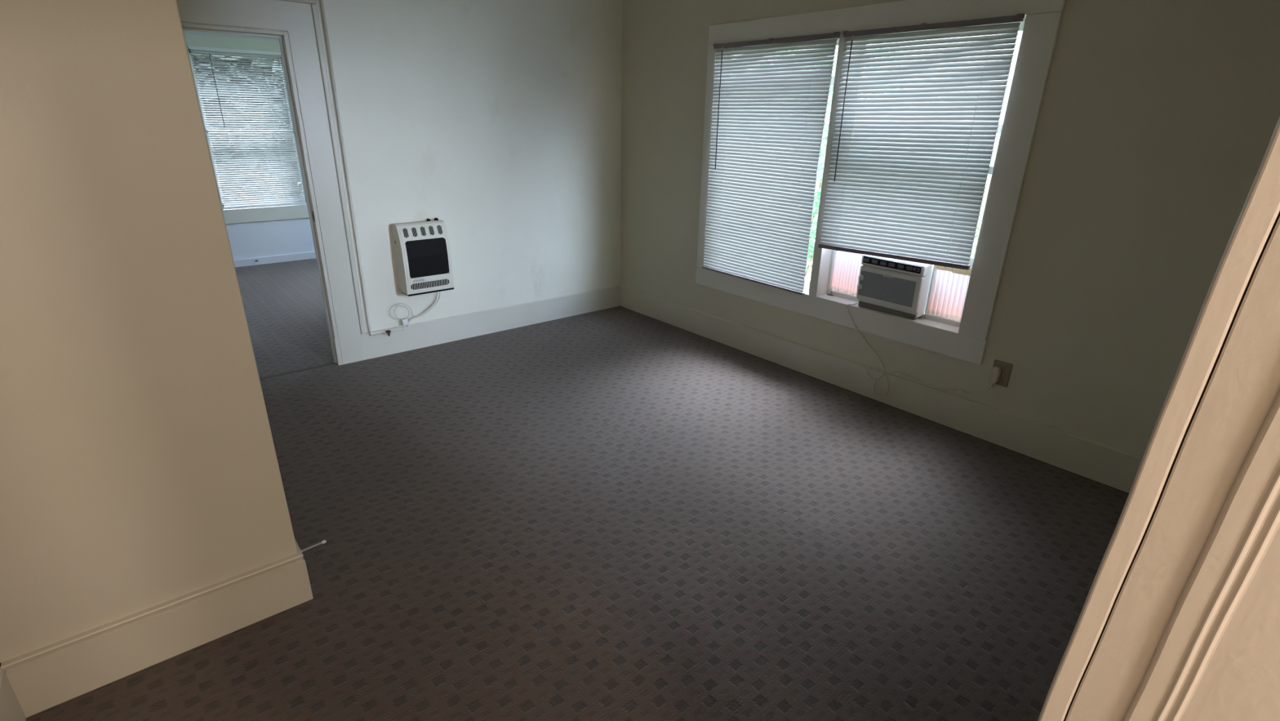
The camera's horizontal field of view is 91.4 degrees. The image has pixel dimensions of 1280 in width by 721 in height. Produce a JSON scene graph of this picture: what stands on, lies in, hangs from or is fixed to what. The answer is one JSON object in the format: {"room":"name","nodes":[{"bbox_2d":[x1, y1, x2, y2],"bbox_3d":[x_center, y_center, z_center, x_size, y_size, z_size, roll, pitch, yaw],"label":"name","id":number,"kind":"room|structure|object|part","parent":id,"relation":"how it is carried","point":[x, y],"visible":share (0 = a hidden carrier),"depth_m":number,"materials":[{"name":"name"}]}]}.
{"room":"empty living room","nodes":[
{"label":"empty living room","id":0,"kind":"room"},
{"bbox_2d":[0,0,297,662],"bbox_3d":[-2.154,-0.626,2.299,0.751,2.620,2.231,-16,27,-37],"label":"wall","id":1,"kind":"structure","parent":0,"point":[140,470],"depth_m":1.65,"materials":[{"name":"beige paint"}]},
{"bbox_2d":[0,538,313,720],"bbox_3d":[-1.521,0.800,2.019,0.769,0.189,4.235,-16,27,-37],"label":"baseboard","id":2,"kind":"structure","parent":1,"relation":"attached to","point":[46,677],"depth_m":1.89,"materials":[{"name":"beige paint"}]},
{"bbox_2d":[300,539,326,551],"bbox_3d":[-1.165,0.663,2.226,0.087,0.016,0.014,-16,27,-37],"label":"door stop","id":3,"kind":"object","parent":1,"relation":"attached to","point":[324,540],"visible":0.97,"depth_m":2.23,"materials":[{"name":"white metal"}]},
{"bbox_2d":[182,31,315,259],"bbox_3d":[-4.031,-2.379,6.706,4.160,2.620,0.155,-16,27,-37],"label":"wall","id":4,"kind":"structure","parent":0,"point":[281,237],"depth_m":6.92,"materials":[{"name":"paint"}]},
{"bbox_2d":[183,32,309,223],"bbox_3d":[-4.087,-2.403,6.599,1.095,1.810,0.130,-16,27,-37],"label":"window","id":5,"kind":"structure","parent":4,"relation":"in","point":[297,211],"depth_m":6.46,"materials":[{"name":"white wood"}]},
{"bbox_3d":[-4.053,-2.396,6.558,1.065,1.540,0.019,-16,27,-37],"label":"casing","id":6,"kind":"part","parent":5,"relation":"part of","materials":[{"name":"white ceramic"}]},
{"bbox_3d":[-4.037,-3.172,6.255,1.095,0.125,0.021,-16,27,-37],"label":"head casing","id":7,"kind":"part","parent":5,"relation":"part of","materials":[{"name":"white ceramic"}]},
{"bbox_2d":[187,45,306,208],"bbox_3d":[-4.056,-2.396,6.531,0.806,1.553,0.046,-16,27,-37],"label":"mini blind","id":8,"kind":"object","parent":5,"relation":"attached to","point":[211,109],"visible":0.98,"depth_m":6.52,"materials":[{"name":"plastic"}]},
{"bbox_3d":[-4.236,-2.343,6.405,0.001,1.505,0.022,-16,27,-37],"label":"ladder cord","id":9,"kind":"part","parent":8,"relation":"part of","materials":[{"name":"white fabric"}]},
{"bbox_3d":[-4.048,-3.106,6.262,0.802,0.027,0.026,-16,27,-37],"label":"head rail","id":10,"kind":"part","parent":8,"relation":"part of","materials":[{"name":"white metal"}]},
{"bbox_3d":[-4.075,-1.687,6.816,0.796,0.014,0.024,-16,27,-37],"label":"rail","id":11,"kind":"part","parent":8,"relation":"part of","materials":[{"name":"white metal"}]},
{"bbox_3d":[-3.890,-2.442,6.676,0.001,1.505,0.022,-16,27,-37],"label":"ladder cord","id":12,"kind":"part","parent":8,"relation":"part of","materials":[{"name":"white fabric"}]},
{"bbox_2d":[233,251,315,266],"bbox_3d":[-4.047,-1.157,7.068,3.995,0.080,0.025,-16,27,-37],"label":"baseboard","id":13,"kind":"structure","parent":4,"relation":"attached to","point":[309,255],"depth_m":7.01,"materials":[{"name":"paint"}]},
{"bbox_2d":[181,0,622,332],"bbox_3d":[-1.451,-1.379,4.269,3.285,2.620,0.105,-16,27,-37],"label":"wall","id":14,"kind":"structure","parent":0,"point":[497,122],"depth_m":4.44,"materials":[{"name":"paint"}]},
{"bbox_2d":[176,0,365,364],"bbox_3d":[-2.254,-0.945,3.705,0.928,2.190,0.139,-16,27,-37],"label":"door frame","id":15,"kind":"structure","parent":14,"relation":"in","point":[301,46],"depth_m":3.73,"materials":[{"name":"white wood"}]},
{"bbox_2d":[259,362,335,379],"bbox_3d":[-2.346,0.093,4.051,0.750,0.002,0.030,-16,27,-37],"label":"threshold","id":16,"kind":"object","parent":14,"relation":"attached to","point":[331,363],"depth_m":4.11,"materials":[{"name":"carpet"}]},
{"bbox_2d":[320,0,407,336],"bbox_3d":[-1.729,-1.327,3.918,0.260,2.470,0.046,-16,27,-37],"label":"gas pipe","id":17,"kind":"object","parent":14,"relation":"attached to","point":[385,331],"visible":1,"depth_m":3.92,"materials":[{"name":"white metal"}]},
{"bbox_2d":[389,217,453,328],"bbox_3d":[-1.533,-0.586,4.324,0.434,0.753,0.171,-16,27,-37],"label":"wall heater","id":18,"kind":"object","parent":14,"relation":"attached to","point":[421,249],"visible":1,"depth_m":4.25,"materials":[{"name":"metal"}]},
{"bbox_3d":[-1.592,-0.396,4.412,0.365,0.202,0.018,-16,27,-37],"label":"power cord","id":19,"kind":"part","parent":18,"relation":"part of","materials":[{"name":"white plastic"}]},
{"bbox_3d":[-1.496,-0.719,4.307,0.335,0.464,0.165,-16,27,-37],"label":"casing","id":20,"kind":"part","parent":18,"relation":"part of","materials":[{"name":"metal"}]},
{"bbox_3d":[-1.457,-0.703,4.271,0.317,0.427,0.060,-16,27,-37],"label":"panel","id":21,"kind":"part","parent":18,"relation":"part of","materials":[{"name":"metal"}]},
{"bbox_3d":[-1.448,-0.701,4.256,0.278,0.246,0.030,-16,27,-37],"label":"glass","id":22,"kind":"part","parent":18,"relation":"part of","materials":[{"name":"black glass"}]},
{"bbox_2d":[401,287,453,296],"bbox_3d":[-1.490,-0.496,4.391,0.325,0.013,0.133,-16,27,-37],"label":"tray","id":23,"kind":"object","parent":18,"relation":"on","point":[416,292],"depth_m":4.31,"materials":[{"name":"metal"}]},
{"bbox_2d":[333,284,620,365],"bbox_3d":[-1.108,-0.323,4.926,2.431,0.189,0.017,-16,27,-37],"label":"baseboard","id":24,"kind":"structure","parent":14,"relation":"attached to","point":[445,330],"depth_m":4.84,"materials":[{"name":"white wood"}]},
{"bbox_2d":[26,257,1128,720],"bbox_3d":[-0.645,0.474,3.299,4.400,0.100,11.050,-16,27,-37],"label":"floor","id":25,"kind":"structure","parent":0,"point":[618,513],"depth_m":2.52,"materials":[{"name":"carpet"}]},
{"bbox_2d":[620,0,1279,456],"bbox_3d":[1.287,-1.114,3.726,0.145,2.620,4.500,-16,27,-37],"label":"wall","id":26,"kind":"structure","parent":0,"point":[1157,120],"depth_m":2.85,"materials":[{"name":"beige paint"}]},
{"bbox_2d":[695,0,1065,364],"bbox_3d":[1.198,-1.133,3.812,0.159,1.781,2.153,-16,27,-37],"label":"window","id":27,"kind":"structure","parent":26,"relation":"in","point":[966,340],"depth_m":3.32,"materials":[{"name":"wood"}]},
{"bbox_3d":[0.480,-1.427,4.504,0.018,1.519,0.076,-16,27,-37],"label":"casing","id":28,"kind":"part","parent":27,"relation":"part of","materials":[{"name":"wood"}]},
{"bbox_2d":[702,31,839,294],"bbox_3d":[0.790,-1.267,4.121,0.046,1.533,0.962,-16,27,-37],"label":"mini blind","id":29,"kind":"object","parent":27,"relation":"attached to","point":[767,122],"visible":1,"depth_m":4.08,"materials":[{"name":"plastic"}]},
{"bbox_3d":[0.595,-1.357,4.354,0.022,1.480,0.001,-16,27,-37],"label":"ladder cord","id":30,"kind":"part","parent":29,"relation":"part of","materials":[{"name":"white fabric"}]},
{"bbox_3d":[0.774,-0.573,4.409,0.024,0.021,0.922,-16,27,-37],"label":"rail","id":31,"kind":"part","parent":29,"relation":"part of","materials":[{"name":"white metal"}]},
{"bbox_3d":[0.811,-1.967,3.854,0.026,0.027,0.958,-16,27,-37],"label":"head rail","id":32,"kind":"part","parent":29,"relation":"part of","materials":[{"name":"white metal"}]},
{"bbox_3d":[1.011,-1.166,3.892,0.022,1.485,0.001,-16,27,-37],"label":"ladder cord","id":33,"kind":"part","parent":29,"relation":"part of","materials":[{"name":"white plastic"}]},
{"bbox_3d":[0.898,-1.303,4.206,0.040,1.520,0.957,-16,27,-37],"label":"sash","id":34,"kind":"part","parent":27,"relation":"part of","materials":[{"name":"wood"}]},
{"bbox_3d":[1.129,-0.354,4.067,0.019,0.140,2.153,-16,27,-37],"label":"casing","id":35,"kind":"part","parent":27,"relation":"part of","materials":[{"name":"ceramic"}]},
{"bbox_3d":[1.162,-0.439,4.112,0.157,0.012,1.928,-16,27,-37],"label":"sill","id":36,"kind":"part","parent":27,"relation":"part of","materials":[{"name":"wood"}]},
{"bbox_3d":[1.159,-1.892,3.470,0.018,0.121,2.148,-16,27,-37],"label":"casing","id":37,"kind":"part","parent":27,"relation":"part of","materials":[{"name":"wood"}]},
{"bbox_3d":[1.529,-0.322,3.775,0.042,0.027,0.911,-16,27,-37],"label":"track rail","id":38,"kind":"part","parent":27,"relation":"part of","materials":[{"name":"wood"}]},
{"bbox_2d":[826,249,1000,395],"bbox_3d":[1.658,-0.208,3.760,0.451,0.843,1.160,-16,27,-37],"label":"air conditioner","id":39,"kind":"object","parent":27,"relation":"on","point":[910,290],"visible":0.92,"depth_m":3.59,"materials":[{"name":"plastic"}]},
{"bbox_3d":[1.242,-0.605,4.030,0.030,0.303,0.012,-16,27,-37],"label":"curtain frame","id":40,"kind":"part","parent":39,"relation":"part of","materials":[{"name":"plastic"}]},
{"bbox_2d":[830,249,863,295],"bbox_3d":[1.326,-0.564,3.940,0.013,0.322,0.268,-16,27,-37],"label":"panel","id":41,"kind":"object","parent":39,"relation":"hanging from","point":[845,267],"depth_m":3.97,"materials":[{"name":"plastic"}]},
{"bbox_3d":[1.324,-0.446,3.767,0.019,0.033,0.033,-16,27,-37],"label":"knob","id":42,"kind":"part","parent":39,"relation":"part of","materials":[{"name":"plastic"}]},
{"bbox_3d":[1.325,-0.497,3.748,0.019,0.033,0.033,-16,27,-37],"label":"knob","id":43,"kind":"part","parent":39,"relation":"part of","materials":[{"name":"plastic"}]},
{"bbox_2d":[857,270,916,307],"bbox_3d":[1.440,-0.421,3.651,0.011,0.150,0.345,-16,27,-37],"label":"grille","id":44,"kind":"object","parent":39,"relation":"attached to","point":[890,288],"depth_m":3.63,"materials":[{"name":"plastic"}]},
{"bbox_3d":[1.447,-0.553,3.593,0.013,0.040,0.357,-16,27,-37],"label":"control panel","id":45,"kind":"part","parent":39,"relation":"part of","materials":[{"name":"plastic"}]},
{"bbox_3d":[1.581,0.013,3.627,0.052,0.524,0.908,-16,27,-37],"label":"power cord","id":46,"kind":"part","parent":39,"relation":"part of","materials":[{"name":"white plastic"}]},
{"bbox_3d":[1.664,-0.414,3.563,0.030,0.303,0.012,-16,27,-37],"label":"curtain frame","id":47,"kind":"part","parent":39,"relation":"part of","materials":[{"name":"plastic"}]},
{"bbox_2d":[927,268,969,321],"bbox_3d":[1.740,-0.377,3.480,0.013,0.322,0.246,-16,27,-37],"label":"panel","id":48,"kind":"object","parent":39,"relation":"hanging from","point":[947,291],"depth_m":3.50,"materials":[{"name":"plastic"}]},
{"bbox_2d":[817,13,1025,270],"bbox_3d":[1.418,-1.134,3.359,0.046,1.205,0.926,-16,27,-37],"label":"mini blind","id":49,"kind":"object","parent":27,"relation":"attached to","point":[908,168],"visible":1,"depth_m":3.31,"materials":[{"name":"plastic"}]},
{"bbox_3d":[1.215,-1.225,3.601,0.022,1.157,0.001,-16,27,-37],"label":"ladder cord","id":50,"kind":"part","parent":49,"relation":"part of","materials":[{"name":"white fabric"}]},
{"bbox_3d":[1.415,-0.600,3.573,0.024,0.055,0.916,-16,27,-37],"label":"rail","id":51,"kind":"part","parent":49,"relation":"part of","materials":[{"name":"white metal"}]},
{"bbox_3d":[1.436,-1.681,3.153,0.026,0.027,0.922,-16,27,-37],"label":"head rail","id":52,"kind":"part","parent":49,"relation":"part of","materials":[{"name":"white metal"}]},
{"bbox_3d":[1.643,-1.043,3.124,0.022,1.135,0.001,-16,27,-37],"label":"ladder cord","id":53,"kind":"part","parent":49,"relation":"part of","materials":[{"name":"white fabric"}]},
{"bbox_3d":[1.555,-1.398,3.361,0.028,0.705,0.911,-16,27,-37],"label":"sash","id":54,"kind":"part","parent":27,"relation":"part of","materials":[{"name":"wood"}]},
{"bbox_3d":[1.525,-0.950,3.516,0.025,0.725,0.911,-16,27,-37],"label":"raised sash","id":55,"kind":"part","parent":27,"relation":"part of","materials":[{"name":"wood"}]},
{"bbox_3d":[1.786,-0.828,3.059,0.018,1.539,0.144,-16,27,-37],"label":"casing","id":56,"kind":"part","parent":27,"relation":"part of","materials":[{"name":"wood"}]},
{"bbox_2d":[619,284,1142,493],"bbox_3d":[1.178,0.024,4.148,0.017,0.189,4.250,-16,27,-37],"label":"baseboard","id":57,"kind":"structure","parent":26,"relation":"attached to","point":[1111,466],"depth_m":3.63,"materials":[{"name":"beige wood"}]},
{"bbox_2d":[992,359,1013,386],"bbox_3d":[1.887,0.068,3.265,0.010,0.130,0.089,-16,27,-37],"label":"wall outlet","id":58,"kind":"object","parent":26,"relation":"attached to","point":[1006,367],"visible":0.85,"depth_m":3.25,"materials":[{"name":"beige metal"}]},
{"bbox_2d":[998,376,1003,382],"bbox_3d":[1.883,0.097,3.275,0.004,0.031,0.034,-16,27,-37],"label":"receptacle","id":59,"kind":"object","parent":58,"relation":"attached to","point":[1001,379],"depth_m":3.27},
{"bbox_2d":[998,364,1005,371],"bbox_3d":[1.885,0.040,3.252,0.004,0.031,0.034,-16,27,-37],"label":"receptacle","id":60,"kind":"object","parent":58,"relation":"attached to","point":[1002,366],"depth_m":3.25,"materials":[{"name":"beige plastic"}]},
{"bbox_3d":[1.139,-0.033,0.942,3.910,2.620,0.225,-16,27,-37],"label":"wall","id":61,"kind":"structure","parent":0,"visible":0},
{"bbox_2d":[1037,116,1279,720],"bbox_3d":[0.196,0.409,0.296,1.060,2.230,0.306,-16,27,-37],"label":"door","id":62,"kind":"structure","parent":61,"relation":"in","point":[1179,620],"depth_m":0.51,"materials":[{"name":"beige wood"}]},
{"label":"outside","id":63,"kind":"structure","parent":0,"visible":0},
{"bbox_2d":[804,194,978,279],"bbox_3d":[0.577,-0.343,6.425,26.000,0.100,28.000,-16,27,-37],"label":"ground","id":64,"kind":"structure","parent":63,"point":[808,277],"depth_m":8.72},
{"bbox_2d":[786,43,900,278],"bbox_3d":[1.996,-2.224,7.348,2.227,2.796,2.821,-16,27,-37],"label":"shrub","id":65,"kind":"object","parent":64,"relation":"on","point":[823,148],"visible":0.06,"depth_m":6.83,"materials":[{"name":"green plant"}]},
{"bbox_2d":[970,139,999,257],"bbox_3d":[3.535,-1.073,5.590,1.968,1.985,2.341,-16,27,-37],"label":"shrub","id":66,"kind":"object","parent":64,"relation":"on","point":[986,189],"visible":0.03,"depth_m":5.43,"materials":[{"name":"green plant"}]}
]}

